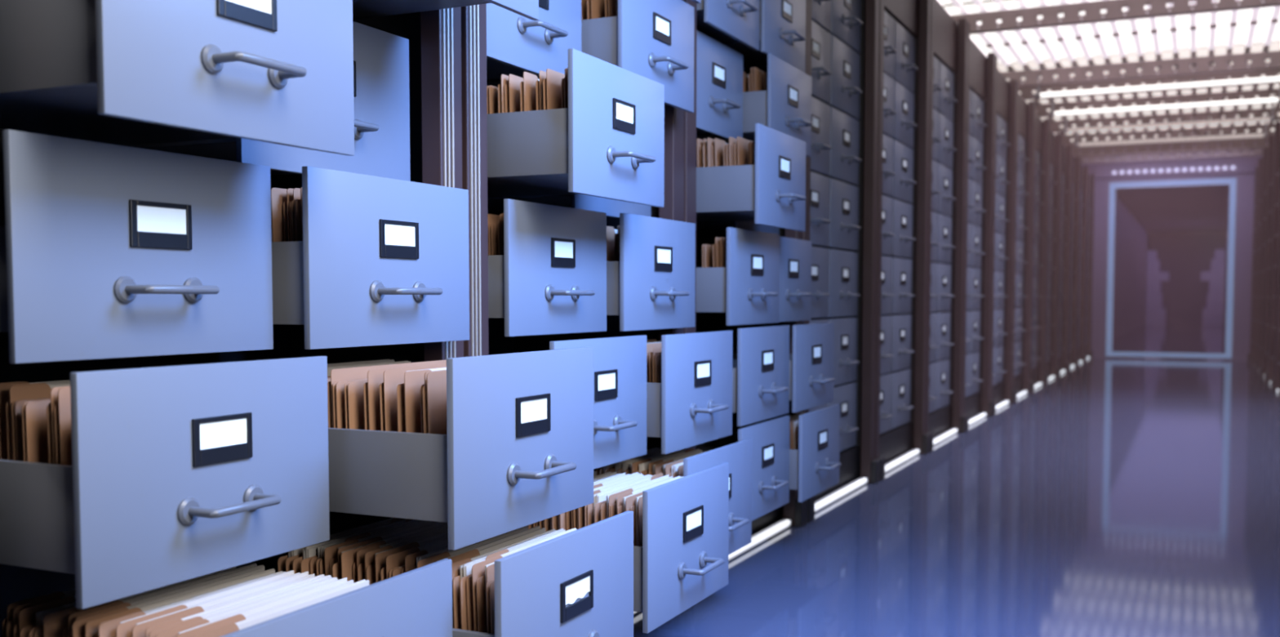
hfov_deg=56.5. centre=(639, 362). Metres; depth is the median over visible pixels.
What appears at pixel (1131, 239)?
wall
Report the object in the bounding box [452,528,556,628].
manila folder
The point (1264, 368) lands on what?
filing cabinet
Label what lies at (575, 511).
manila folder
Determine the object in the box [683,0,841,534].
filing cabinet
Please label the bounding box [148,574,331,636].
manila folder
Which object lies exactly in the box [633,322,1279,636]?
floor
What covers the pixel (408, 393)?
manila folder
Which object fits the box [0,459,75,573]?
drawer
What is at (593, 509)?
manila folder
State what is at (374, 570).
manila folder
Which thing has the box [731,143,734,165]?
manila folder
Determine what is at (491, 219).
manila folder
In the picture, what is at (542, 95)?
manila folder
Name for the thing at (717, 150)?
manila folder
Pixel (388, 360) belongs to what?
manila folder
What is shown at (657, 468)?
manila folder
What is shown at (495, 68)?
tray
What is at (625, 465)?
manila folder
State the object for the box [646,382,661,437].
drawer
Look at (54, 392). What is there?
manila folder
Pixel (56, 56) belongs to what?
tray
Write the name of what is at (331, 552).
manila folder
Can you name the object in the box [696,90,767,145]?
drawer
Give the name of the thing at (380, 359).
manila folder
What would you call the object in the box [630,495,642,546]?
manila folder
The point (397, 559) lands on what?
manila folder
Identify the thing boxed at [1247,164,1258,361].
filing cabinet
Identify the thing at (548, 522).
manila folder
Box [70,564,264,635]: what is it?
manila folder
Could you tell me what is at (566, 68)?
manila folder
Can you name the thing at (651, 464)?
manila folder
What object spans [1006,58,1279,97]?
ceiling light panel
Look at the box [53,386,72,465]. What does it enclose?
manila folder
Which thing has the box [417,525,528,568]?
manila folder
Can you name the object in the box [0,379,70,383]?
manila folder
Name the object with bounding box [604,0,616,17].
manila folder
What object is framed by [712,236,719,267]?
manila folder
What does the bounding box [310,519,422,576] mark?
manila folder
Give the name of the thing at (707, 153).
manila folder
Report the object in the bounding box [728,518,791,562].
strip light
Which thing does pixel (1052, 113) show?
tube light
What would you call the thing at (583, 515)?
manila folder
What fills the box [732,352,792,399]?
drawer
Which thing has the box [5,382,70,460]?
manila folder
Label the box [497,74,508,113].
manila folder
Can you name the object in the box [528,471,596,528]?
manila folder
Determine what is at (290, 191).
manila folder
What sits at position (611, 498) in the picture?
manila folder
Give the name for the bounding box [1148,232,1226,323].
wall
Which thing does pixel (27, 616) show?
manila folder
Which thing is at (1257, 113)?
ceiling beam
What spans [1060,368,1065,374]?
strip light
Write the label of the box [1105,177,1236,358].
door frame
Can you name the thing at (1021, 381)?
filing cabinet
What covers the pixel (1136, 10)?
ceiling beam
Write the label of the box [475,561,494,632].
manila folder
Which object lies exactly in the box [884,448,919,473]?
strip light
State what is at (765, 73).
manila folder
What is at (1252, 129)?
ceiling beam
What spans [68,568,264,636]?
manila folder
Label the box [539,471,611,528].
manila folder
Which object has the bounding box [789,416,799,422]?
manila folder
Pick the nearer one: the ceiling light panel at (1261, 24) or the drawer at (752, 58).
the drawer at (752, 58)
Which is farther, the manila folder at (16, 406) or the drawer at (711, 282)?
the drawer at (711, 282)
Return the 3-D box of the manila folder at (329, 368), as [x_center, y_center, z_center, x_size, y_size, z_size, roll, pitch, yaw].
[-0.540,0.115,2.248,0.018,0.229,0.372,0,3,25]
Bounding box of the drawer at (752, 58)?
[719,0,767,69]
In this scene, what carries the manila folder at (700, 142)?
in the filing cabinet at (783, 367)
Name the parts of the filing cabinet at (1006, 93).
drawer, post, drawer, drawer, drawer, drawer, drawer, drawer, kick plate, drawer, drawer, drawer, drawer, drawer, drawer, drawer, handle, handle, header panel, handle, handle, handle, handle, handle, post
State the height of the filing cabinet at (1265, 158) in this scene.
2.730 m
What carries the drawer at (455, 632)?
on the filing cabinet at (144, 144)
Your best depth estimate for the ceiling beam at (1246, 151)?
16.75 m
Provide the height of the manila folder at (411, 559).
0.229 m
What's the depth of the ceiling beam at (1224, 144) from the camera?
15.85 m
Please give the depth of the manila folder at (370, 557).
2.05 m
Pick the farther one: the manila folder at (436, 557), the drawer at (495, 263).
the drawer at (495, 263)
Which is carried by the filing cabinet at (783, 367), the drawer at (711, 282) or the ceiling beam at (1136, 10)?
the drawer at (711, 282)
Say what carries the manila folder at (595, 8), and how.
in the filing cabinet at (614, 157)
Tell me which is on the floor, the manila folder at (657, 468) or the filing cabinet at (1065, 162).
the filing cabinet at (1065, 162)
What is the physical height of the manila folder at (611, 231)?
0.229 m
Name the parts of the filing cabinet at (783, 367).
post, drawer, handle, drawer, handle, drawer, drawer, handle, drawer, drawer, kick plate, handle, handle, drawer, drawer, drawer, handle, post, handle, drawer, handle, handle, drawer, drawer, handle, handle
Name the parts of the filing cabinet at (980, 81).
post, drawer, drawer, drawer, drawer, drawer, drawer, drawer, handle, handle, handle, kick plate, drawer, drawer, drawer, drawer, drawer, drawer, drawer, handle, header panel, handle, handle, handle, handle, handle, handle, post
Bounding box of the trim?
[1093,161,1255,178]
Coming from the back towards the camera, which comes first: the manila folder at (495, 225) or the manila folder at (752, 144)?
the manila folder at (752, 144)
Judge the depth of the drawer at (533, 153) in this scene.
2.61 m
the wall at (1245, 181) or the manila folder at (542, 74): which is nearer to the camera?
the manila folder at (542, 74)
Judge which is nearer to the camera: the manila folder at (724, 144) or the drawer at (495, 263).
the drawer at (495, 263)
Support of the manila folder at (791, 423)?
in the filing cabinet at (783, 367)
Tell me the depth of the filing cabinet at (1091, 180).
17.68 m
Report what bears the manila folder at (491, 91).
in the filing cabinet at (614, 157)
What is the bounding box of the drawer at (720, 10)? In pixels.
[696,0,736,41]
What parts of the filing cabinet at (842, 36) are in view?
post, drawer, drawer, drawer, drawer, handle, drawer, handle, drawer, drawer, handle, handle, handle, kick plate, drawer, drawer, drawer, drawer, drawer, drawer, drawer, handle, handle, handle, handle, handle, handle, handle, post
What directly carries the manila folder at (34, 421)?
in the filing cabinet at (144, 144)
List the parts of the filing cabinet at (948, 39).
post, drawer, drawer, drawer, handle, drawer, handle, drawer, handle, drawer, handle, drawer, handle, handle, handle, kick plate, drawer, drawer, drawer, drawer, drawer, drawer, header panel, drawer, handle, handle, handle, handle, handle, handle, handle, post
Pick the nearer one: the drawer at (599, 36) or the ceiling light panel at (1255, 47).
the drawer at (599, 36)
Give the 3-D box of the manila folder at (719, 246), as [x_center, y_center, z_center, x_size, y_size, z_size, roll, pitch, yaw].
[0.327,-0.289,3.918,0.014,0.229,0.372,1,3,25]
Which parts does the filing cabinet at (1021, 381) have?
post, kick plate, drawer, drawer, drawer, drawer, drawer, drawer, drawer, handle, header panel, handle, handle, handle, post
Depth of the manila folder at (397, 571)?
2.01 m
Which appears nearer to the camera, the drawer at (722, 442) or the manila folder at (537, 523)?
the manila folder at (537, 523)
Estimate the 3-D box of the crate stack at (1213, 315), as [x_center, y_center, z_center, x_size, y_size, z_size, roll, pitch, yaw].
[18.609,-2.422,38.688,0.700,2.446,0.508,1,3,25]
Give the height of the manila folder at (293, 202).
0.208 m
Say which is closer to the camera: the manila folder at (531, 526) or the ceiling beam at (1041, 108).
the manila folder at (531, 526)
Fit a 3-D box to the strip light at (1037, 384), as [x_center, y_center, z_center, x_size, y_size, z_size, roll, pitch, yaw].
[3.932,0.244,11.857,0.038,0.030,0.997,1,3,25]
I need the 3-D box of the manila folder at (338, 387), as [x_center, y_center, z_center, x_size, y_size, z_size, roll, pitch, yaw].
[-0.440,0.128,2.197,0.010,0.208,0.372,0,3,25]
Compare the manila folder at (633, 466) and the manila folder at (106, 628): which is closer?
the manila folder at (106, 628)
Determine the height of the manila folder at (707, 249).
0.208 m
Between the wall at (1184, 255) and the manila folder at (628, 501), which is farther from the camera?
the wall at (1184, 255)
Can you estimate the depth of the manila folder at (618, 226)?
3.15 m
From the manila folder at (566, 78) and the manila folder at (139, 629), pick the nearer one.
the manila folder at (139, 629)
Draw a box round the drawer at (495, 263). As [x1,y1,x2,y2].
[488,254,504,318]
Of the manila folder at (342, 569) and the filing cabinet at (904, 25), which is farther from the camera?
the filing cabinet at (904, 25)
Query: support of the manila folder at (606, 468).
in the filing cabinet at (614, 157)
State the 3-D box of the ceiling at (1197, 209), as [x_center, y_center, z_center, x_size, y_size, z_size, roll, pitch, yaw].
[13.704,-3.979,30.027,2.800,0.100,28.080,1,3,25]
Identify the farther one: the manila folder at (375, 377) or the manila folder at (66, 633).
the manila folder at (375, 377)
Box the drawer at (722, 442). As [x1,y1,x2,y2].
[695,431,798,489]
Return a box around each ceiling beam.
[951,0,1279,34]
[1000,50,1279,86]
[1018,68,1279,100]
[1035,88,1279,117]
[1049,106,1279,133]
[1062,123,1274,146]
[1064,135,1269,155]
[1073,146,1267,163]
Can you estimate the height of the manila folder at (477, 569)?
0.230 m
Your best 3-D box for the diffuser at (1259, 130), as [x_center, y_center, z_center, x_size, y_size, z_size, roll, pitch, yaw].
[7.295,-3.057,16.318,3.255,0.020,0.860,1,3,25]
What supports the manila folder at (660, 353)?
in the filing cabinet at (614, 157)
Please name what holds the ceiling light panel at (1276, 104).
hanging from the ceiling at (987, 1)
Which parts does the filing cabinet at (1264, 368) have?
post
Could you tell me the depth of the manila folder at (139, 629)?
1.73 m
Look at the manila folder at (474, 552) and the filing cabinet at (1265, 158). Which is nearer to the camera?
the manila folder at (474, 552)
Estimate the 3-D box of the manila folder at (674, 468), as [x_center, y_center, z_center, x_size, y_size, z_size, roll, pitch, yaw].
[0.162,0.373,3.272,0.023,0.230,0.372,1,3,25]
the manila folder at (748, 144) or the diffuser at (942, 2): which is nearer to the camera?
the manila folder at (748, 144)
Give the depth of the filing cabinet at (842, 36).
5.53 m
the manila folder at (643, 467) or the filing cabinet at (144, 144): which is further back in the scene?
the manila folder at (643, 467)
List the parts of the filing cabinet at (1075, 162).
kick plate, drawer, drawer, post, drawer, drawer, drawer, drawer, drawer, header panel, post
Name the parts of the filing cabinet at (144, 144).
drawer, handle, drawer, drawer, handle, handle, drawer, drawer, handle, drawer, handle, post, drawer, drawer, handle, drawer, handle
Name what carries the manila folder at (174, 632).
in the filing cabinet at (144, 144)
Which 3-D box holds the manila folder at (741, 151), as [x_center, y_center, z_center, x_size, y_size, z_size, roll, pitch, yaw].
[0.382,-0.601,3.893,0.011,0.229,0.372,0,3,25]
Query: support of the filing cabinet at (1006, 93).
on the floor
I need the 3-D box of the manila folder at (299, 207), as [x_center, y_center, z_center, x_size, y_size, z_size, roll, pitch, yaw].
[-0.507,-0.197,2.221,0.014,0.229,0.372,0,3,25]
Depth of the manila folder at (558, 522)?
2.68 m
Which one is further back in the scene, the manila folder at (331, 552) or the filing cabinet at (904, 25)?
the filing cabinet at (904, 25)
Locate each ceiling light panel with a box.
[937,0,1022,7]
[942,0,1279,66]
[997,41,1279,79]
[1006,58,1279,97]
[1024,83,1279,111]
[1040,102,1279,128]
[1053,120,1277,142]
[1071,129,1274,146]
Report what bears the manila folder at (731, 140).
in the filing cabinet at (783, 367)
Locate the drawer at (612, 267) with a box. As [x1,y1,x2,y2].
[606,261,619,315]
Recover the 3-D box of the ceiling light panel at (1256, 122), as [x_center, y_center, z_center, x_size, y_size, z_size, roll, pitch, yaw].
[6.829,-3.048,15.320,3.255,0.170,1.060,1,3,25]
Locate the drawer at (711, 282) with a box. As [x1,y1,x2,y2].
[696,266,726,311]
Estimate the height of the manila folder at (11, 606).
0.229 m
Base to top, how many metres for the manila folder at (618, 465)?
0.229 m
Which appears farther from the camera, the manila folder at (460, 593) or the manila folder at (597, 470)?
the manila folder at (597, 470)
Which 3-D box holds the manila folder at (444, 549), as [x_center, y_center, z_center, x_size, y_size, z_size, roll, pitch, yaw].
[-0.301,0.433,2.170,0.027,0.230,0.372,1,3,25]
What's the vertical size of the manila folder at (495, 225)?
0.229 m
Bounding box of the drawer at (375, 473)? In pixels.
[328,427,447,522]
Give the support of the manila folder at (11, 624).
in the filing cabinet at (144, 144)
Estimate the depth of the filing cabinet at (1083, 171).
16.58 m
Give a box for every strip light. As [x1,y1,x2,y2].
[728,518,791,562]
[814,476,867,513]
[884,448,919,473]
[933,427,958,446]
[968,412,986,426]
[995,400,1008,410]
[1017,390,1027,399]
[1034,382,1042,389]
[1048,374,1054,381]
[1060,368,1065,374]
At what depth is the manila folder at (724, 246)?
3.75 m
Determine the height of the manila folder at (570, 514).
0.229 m
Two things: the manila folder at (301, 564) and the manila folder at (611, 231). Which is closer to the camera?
the manila folder at (301, 564)
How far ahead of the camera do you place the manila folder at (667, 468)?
3.13 m
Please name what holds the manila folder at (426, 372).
in the filing cabinet at (144, 144)
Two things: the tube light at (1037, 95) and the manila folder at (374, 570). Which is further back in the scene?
the tube light at (1037, 95)
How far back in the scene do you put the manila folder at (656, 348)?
3.12 m
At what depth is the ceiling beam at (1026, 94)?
11.23 m
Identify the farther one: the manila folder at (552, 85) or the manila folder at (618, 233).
the manila folder at (618, 233)
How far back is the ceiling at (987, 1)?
10.96 m
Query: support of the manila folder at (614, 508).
in the filing cabinet at (614, 157)
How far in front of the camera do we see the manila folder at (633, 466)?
3.18 m
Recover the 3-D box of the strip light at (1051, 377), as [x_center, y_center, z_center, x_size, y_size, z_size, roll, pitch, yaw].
[4.441,0.185,12.946,0.038,0.030,0.997,1,3,25]
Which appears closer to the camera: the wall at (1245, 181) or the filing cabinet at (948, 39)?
the filing cabinet at (948, 39)
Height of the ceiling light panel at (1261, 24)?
0.190 m
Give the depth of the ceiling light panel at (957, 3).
8.66 m
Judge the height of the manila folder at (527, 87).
0.229 m
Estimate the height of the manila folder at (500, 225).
0.229 m
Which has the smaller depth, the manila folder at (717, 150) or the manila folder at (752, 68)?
the manila folder at (717, 150)
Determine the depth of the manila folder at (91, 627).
1.73 m
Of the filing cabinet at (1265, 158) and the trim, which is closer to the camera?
the filing cabinet at (1265, 158)
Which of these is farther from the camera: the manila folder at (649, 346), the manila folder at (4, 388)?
the manila folder at (649, 346)
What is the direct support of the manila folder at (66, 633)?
in the filing cabinet at (144, 144)
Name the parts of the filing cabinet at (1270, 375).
post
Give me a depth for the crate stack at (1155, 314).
39.20 m
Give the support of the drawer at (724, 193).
on the filing cabinet at (783, 367)
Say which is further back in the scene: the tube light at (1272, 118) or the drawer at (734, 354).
the tube light at (1272, 118)
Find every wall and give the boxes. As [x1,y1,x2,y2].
[1075,140,1268,360]
[1112,190,1149,339]
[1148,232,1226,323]
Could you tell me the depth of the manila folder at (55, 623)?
1.66 m
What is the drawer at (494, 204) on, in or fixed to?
on the filing cabinet at (614, 157)
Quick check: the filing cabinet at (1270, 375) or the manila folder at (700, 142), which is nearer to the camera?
the manila folder at (700, 142)
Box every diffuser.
[938,0,986,4]
[1071,129,1274,141]
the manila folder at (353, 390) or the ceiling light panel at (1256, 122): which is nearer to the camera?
the manila folder at (353, 390)
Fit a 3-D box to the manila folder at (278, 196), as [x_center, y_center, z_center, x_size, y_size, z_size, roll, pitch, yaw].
[-0.561,-0.198,2.236,0.011,0.229,0.372,0,3,26]
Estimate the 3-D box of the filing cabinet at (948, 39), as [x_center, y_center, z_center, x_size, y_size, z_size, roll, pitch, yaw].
[1.663,-0.874,7.540,0.628,2.730,1.196,1,3,25]
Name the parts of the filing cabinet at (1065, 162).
post, kick plate, drawer, drawer, drawer, drawer, drawer, drawer, drawer, header panel, post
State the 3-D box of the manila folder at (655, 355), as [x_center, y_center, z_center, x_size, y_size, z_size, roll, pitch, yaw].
[0.117,0.071,3.263,0.009,0.208,0.372,0,3,25]
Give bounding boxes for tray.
[0,0,235,146]
[0,226,8,332]
[125,137,299,175]
[271,240,304,324]
[352,0,491,19]
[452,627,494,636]
[486,57,537,79]
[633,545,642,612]
[695,445,718,451]
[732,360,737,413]
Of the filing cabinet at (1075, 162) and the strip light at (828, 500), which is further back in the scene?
the filing cabinet at (1075, 162)
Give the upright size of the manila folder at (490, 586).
0.208 m
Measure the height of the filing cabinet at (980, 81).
2.730 m
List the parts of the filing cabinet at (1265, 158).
post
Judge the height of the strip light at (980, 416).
0.030 m
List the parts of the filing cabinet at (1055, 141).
post, kick plate, drawer, drawer, drawer, drawer, drawer, drawer, drawer, header panel, post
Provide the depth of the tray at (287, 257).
2.01 m
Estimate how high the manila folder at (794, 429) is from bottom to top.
0.230 m
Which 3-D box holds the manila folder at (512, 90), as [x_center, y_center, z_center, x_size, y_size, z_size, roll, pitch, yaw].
[-0.220,-0.545,2.856,0.014,0.229,0.372,0,3,25]
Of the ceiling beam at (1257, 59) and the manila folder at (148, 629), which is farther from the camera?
the ceiling beam at (1257, 59)
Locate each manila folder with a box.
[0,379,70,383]
[0,381,70,459]
[1,587,75,636]
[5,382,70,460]
[6,592,75,636]
[11,396,50,461]
[13,595,75,636]
[19,601,75,636]
[22,399,50,463]
[34,566,236,636]
[46,386,70,463]
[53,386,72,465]
[62,563,257,636]
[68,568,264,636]
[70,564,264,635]
[82,568,275,636]
[95,570,285,636]
[112,569,300,636]
[132,571,314,636]
[145,573,324,636]
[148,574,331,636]
[155,577,337,636]
[176,577,353,636]
[193,579,368,636]
[271,187,287,241]
[277,517,405,572]
[283,188,293,241]
[288,187,300,241]
[291,199,297,241]
[292,518,413,574]
[295,186,302,241]
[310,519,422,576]
[319,520,429,575]
[327,359,388,364]
[327,359,394,367]
[327,360,410,377]
[327,360,446,427]
[328,520,440,577]
[332,378,365,428]
[332,521,447,581]
[344,379,367,429]
[352,524,448,582]
[357,528,448,581]
[363,363,446,430]
[366,530,448,584]
[379,367,446,431]
[380,537,448,580]
[389,564,405,577]
[396,368,431,432]
[401,543,448,573]
[407,524,528,571]
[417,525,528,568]
[420,369,446,432]
[422,370,447,434]
[436,525,545,563]
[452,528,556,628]
[452,528,565,630]
[466,528,577,631]
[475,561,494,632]
[485,577,494,633]
[486,85,498,114]
[487,213,499,255]
[488,222,495,255]
[493,213,501,255]
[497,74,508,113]
[497,213,504,254]
[504,74,523,112]
[520,71,539,111]
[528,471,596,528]
[533,520,539,527]
[535,70,546,110]
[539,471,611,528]
[541,80,543,109]
[542,68,564,109]
[544,471,621,531]
[551,472,628,530]
[561,67,567,108]
[564,66,568,107]
[566,471,639,530]
[573,473,644,528]
[577,474,651,528]
[581,0,586,20]
[586,0,604,19]
[586,472,662,525]
[595,466,603,475]
[600,447,658,474]
[600,474,673,520]
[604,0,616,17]
[606,226,617,261]
[610,448,661,473]
[610,475,681,516]
[614,225,619,261]
[616,0,617,16]
[617,232,619,261]
[617,451,661,473]
[617,476,682,514]
[625,449,684,475]
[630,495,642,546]
[634,448,694,475]
[644,448,700,475]
[646,342,661,382]
[648,343,661,382]
[648,449,706,475]
[652,351,661,382]
[658,352,661,382]
[658,449,711,475]
[667,462,683,476]
[672,464,683,477]
[696,138,703,167]
[700,138,707,167]
[702,137,715,167]
[702,244,712,267]
[711,137,726,166]
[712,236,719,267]
[716,236,724,266]
[722,236,726,266]
[723,143,726,165]
[726,136,737,165]
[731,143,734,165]
[734,136,753,165]
[742,75,749,92]
[747,142,750,164]
[748,67,754,91]
[750,142,755,164]
[751,66,764,91]
[764,71,767,90]
[789,412,805,417]
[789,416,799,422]
[789,418,799,448]
[791,420,799,449]
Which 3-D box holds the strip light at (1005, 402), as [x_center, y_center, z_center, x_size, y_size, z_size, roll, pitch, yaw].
[2.914,0.362,9.681,0.038,0.030,0.997,1,3,25]
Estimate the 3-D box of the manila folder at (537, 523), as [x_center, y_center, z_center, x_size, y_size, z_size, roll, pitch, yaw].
[-0.160,0.405,2.880,0.010,0.208,0.372,1,3,25]
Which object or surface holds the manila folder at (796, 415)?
in the filing cabinet at (783, 367)
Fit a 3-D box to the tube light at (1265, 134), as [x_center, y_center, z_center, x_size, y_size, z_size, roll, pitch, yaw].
[6.448,-2.886,14.513,2.150,0.406,0.052,1,3,25]
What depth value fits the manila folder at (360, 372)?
2.08 m
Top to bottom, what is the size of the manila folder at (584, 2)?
0.229 m
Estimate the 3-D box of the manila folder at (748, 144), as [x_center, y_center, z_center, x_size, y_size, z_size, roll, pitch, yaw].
[0.422,-0.590,3.879,0.010,0.208,0.372,0,3,26]
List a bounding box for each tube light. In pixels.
[1035,75,1279,97]
[1049,83,1279,116]
[1063,96,1275,133]
[1075,114,1267,146]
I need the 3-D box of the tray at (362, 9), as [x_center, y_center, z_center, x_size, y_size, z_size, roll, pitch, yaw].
[-0.531,-0.771,2.202,0.487,0.140,0.462,1,3,25]
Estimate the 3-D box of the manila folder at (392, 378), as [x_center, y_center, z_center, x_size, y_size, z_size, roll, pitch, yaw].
[-0.352,0.119,2.168,0.011,0.229,0.372,0,3,25]
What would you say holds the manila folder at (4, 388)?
in the filing cabinet at (144, 144)
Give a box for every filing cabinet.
[0,0,633,636]
[461,0,751,633]
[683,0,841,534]
[801,0,879,522]
[874,0,930,480]
[924,0,968,452]
[961,22,995,431]
[990,55,1017,415]
[1012,81,1035,402]
[1030,102,1048,392]
[1044,120,1061,383]
[1057,134,1071,377]
[1067,146,1079,371]
[1076,157,1088,365]
[1084,173,1094,358]
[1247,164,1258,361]
[1254,145,1268,375]
[1259,123,1275,377]
[1264,120,1279,390]
[1271,213,1279,399]
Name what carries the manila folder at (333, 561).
in the filing cabinet at (144, 144)
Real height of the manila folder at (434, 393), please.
0.229 m
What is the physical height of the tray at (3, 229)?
0.140 m
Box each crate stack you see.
[1144,250,1169,324]
[1200,249,1225,325]
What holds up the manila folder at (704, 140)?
in the filing cabinet at (783, 367)
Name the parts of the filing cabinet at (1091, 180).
post, header panel, post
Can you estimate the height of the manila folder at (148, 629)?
0.229 m
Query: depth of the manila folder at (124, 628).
1.71 m
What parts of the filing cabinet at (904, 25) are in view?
post, drawer, drawer, drawer, handle, drawer, handle, drawer, handle, drawer, handle, drawer, handle, handle, handle, kick plate, drawer, drawer, header panel, drawer, drawer, drawer, drawer, drawer, handle, handle, handle, handle, handle, handle, handle, post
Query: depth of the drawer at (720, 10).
3.83 m
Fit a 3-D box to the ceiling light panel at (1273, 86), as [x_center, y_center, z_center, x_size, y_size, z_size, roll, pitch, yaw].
[5.718,-2.919,12.946,3.255,0.170,1.210,1,3,25]
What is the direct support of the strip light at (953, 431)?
on the floor
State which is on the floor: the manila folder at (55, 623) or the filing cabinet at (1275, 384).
the filing cabinet at (1275, 384)
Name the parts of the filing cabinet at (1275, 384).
post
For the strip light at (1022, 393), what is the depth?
10.94 m
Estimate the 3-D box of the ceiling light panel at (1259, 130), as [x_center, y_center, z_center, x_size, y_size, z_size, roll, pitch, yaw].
[7.295,-3.102,16.316,3.255,0.170,0.860,1,3,25]
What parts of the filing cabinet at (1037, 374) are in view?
post, kick plate, drawer, drawer, drawer, drawer, drawer, drawer, drawer, header panel, post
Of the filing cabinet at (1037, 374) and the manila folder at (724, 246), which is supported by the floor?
the filing cabinet at (1037, 374)
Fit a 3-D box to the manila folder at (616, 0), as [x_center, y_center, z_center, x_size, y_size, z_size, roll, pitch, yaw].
[0.021,-0.870,3.266,0.009,0.208,0.372,0,3,25]
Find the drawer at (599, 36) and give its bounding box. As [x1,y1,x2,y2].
[486,16,617,87]
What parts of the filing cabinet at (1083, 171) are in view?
drawer, drawer, post, drawer, drawer, drawer, drawer, drawer, header panel, post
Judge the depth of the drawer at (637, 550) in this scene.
2.54 m
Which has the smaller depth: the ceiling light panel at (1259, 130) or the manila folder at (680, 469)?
the manila folder at (680, 469)
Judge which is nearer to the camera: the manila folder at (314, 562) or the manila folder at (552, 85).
the manila folder at (314, 562)
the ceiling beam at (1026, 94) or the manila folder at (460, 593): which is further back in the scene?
the ceiling beam at (1026, 94)
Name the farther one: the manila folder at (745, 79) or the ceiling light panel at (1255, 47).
the ceiling light panel at (1255, 47)
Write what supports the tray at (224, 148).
on the filing cabinet at (144, 144)
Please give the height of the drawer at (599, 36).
0.140 m
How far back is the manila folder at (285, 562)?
2.20 m
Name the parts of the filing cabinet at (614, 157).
post, drawer, handle, drawer, handle, drawer, drawer, handle, drawer, handle, drawer, drawer, handle, handle, post, drawer, drawer, drawer, handle, handle, drawer, handle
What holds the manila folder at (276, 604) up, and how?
in the filing cabinet at (144, 144)
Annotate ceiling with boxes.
[942,0,1279,77]
[1115,184,1229,234]
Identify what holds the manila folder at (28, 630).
in the filing cabinet at (144, 144)
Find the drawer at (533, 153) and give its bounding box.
[487,107,580,197]
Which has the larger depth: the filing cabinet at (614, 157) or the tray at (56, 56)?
the filing cabinet at (614, 157)
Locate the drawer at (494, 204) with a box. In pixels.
[487,194,570,212]
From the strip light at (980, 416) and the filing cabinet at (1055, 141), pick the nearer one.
the strip light at (980, 416)
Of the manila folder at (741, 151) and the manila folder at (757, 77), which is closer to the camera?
the manila folder at (741, 151)
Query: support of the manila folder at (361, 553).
in the filing cabinet at (144, 144)
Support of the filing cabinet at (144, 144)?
on the floor
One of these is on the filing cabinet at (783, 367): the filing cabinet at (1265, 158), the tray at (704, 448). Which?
the tray at (704, 448)
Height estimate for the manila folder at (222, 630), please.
0.229 m
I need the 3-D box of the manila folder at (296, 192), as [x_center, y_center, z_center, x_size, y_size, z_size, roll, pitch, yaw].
[-0.526,-0.198,2.244,0.012,0.229,0.372,0,3,25]
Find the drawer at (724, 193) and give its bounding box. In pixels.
[696,164,755,222]
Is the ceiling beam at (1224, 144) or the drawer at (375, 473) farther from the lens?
the ceiling beam at (1224, 144)
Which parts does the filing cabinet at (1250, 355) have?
post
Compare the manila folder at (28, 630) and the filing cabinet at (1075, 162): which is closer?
the manila folder at (28, 630)
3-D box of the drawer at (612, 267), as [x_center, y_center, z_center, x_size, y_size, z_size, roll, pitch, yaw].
[-0.171,-0.209,3.394,0.487,0.140,0.462,1,3,25]
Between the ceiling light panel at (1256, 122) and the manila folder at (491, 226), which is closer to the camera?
the manila folder at (491, 226)

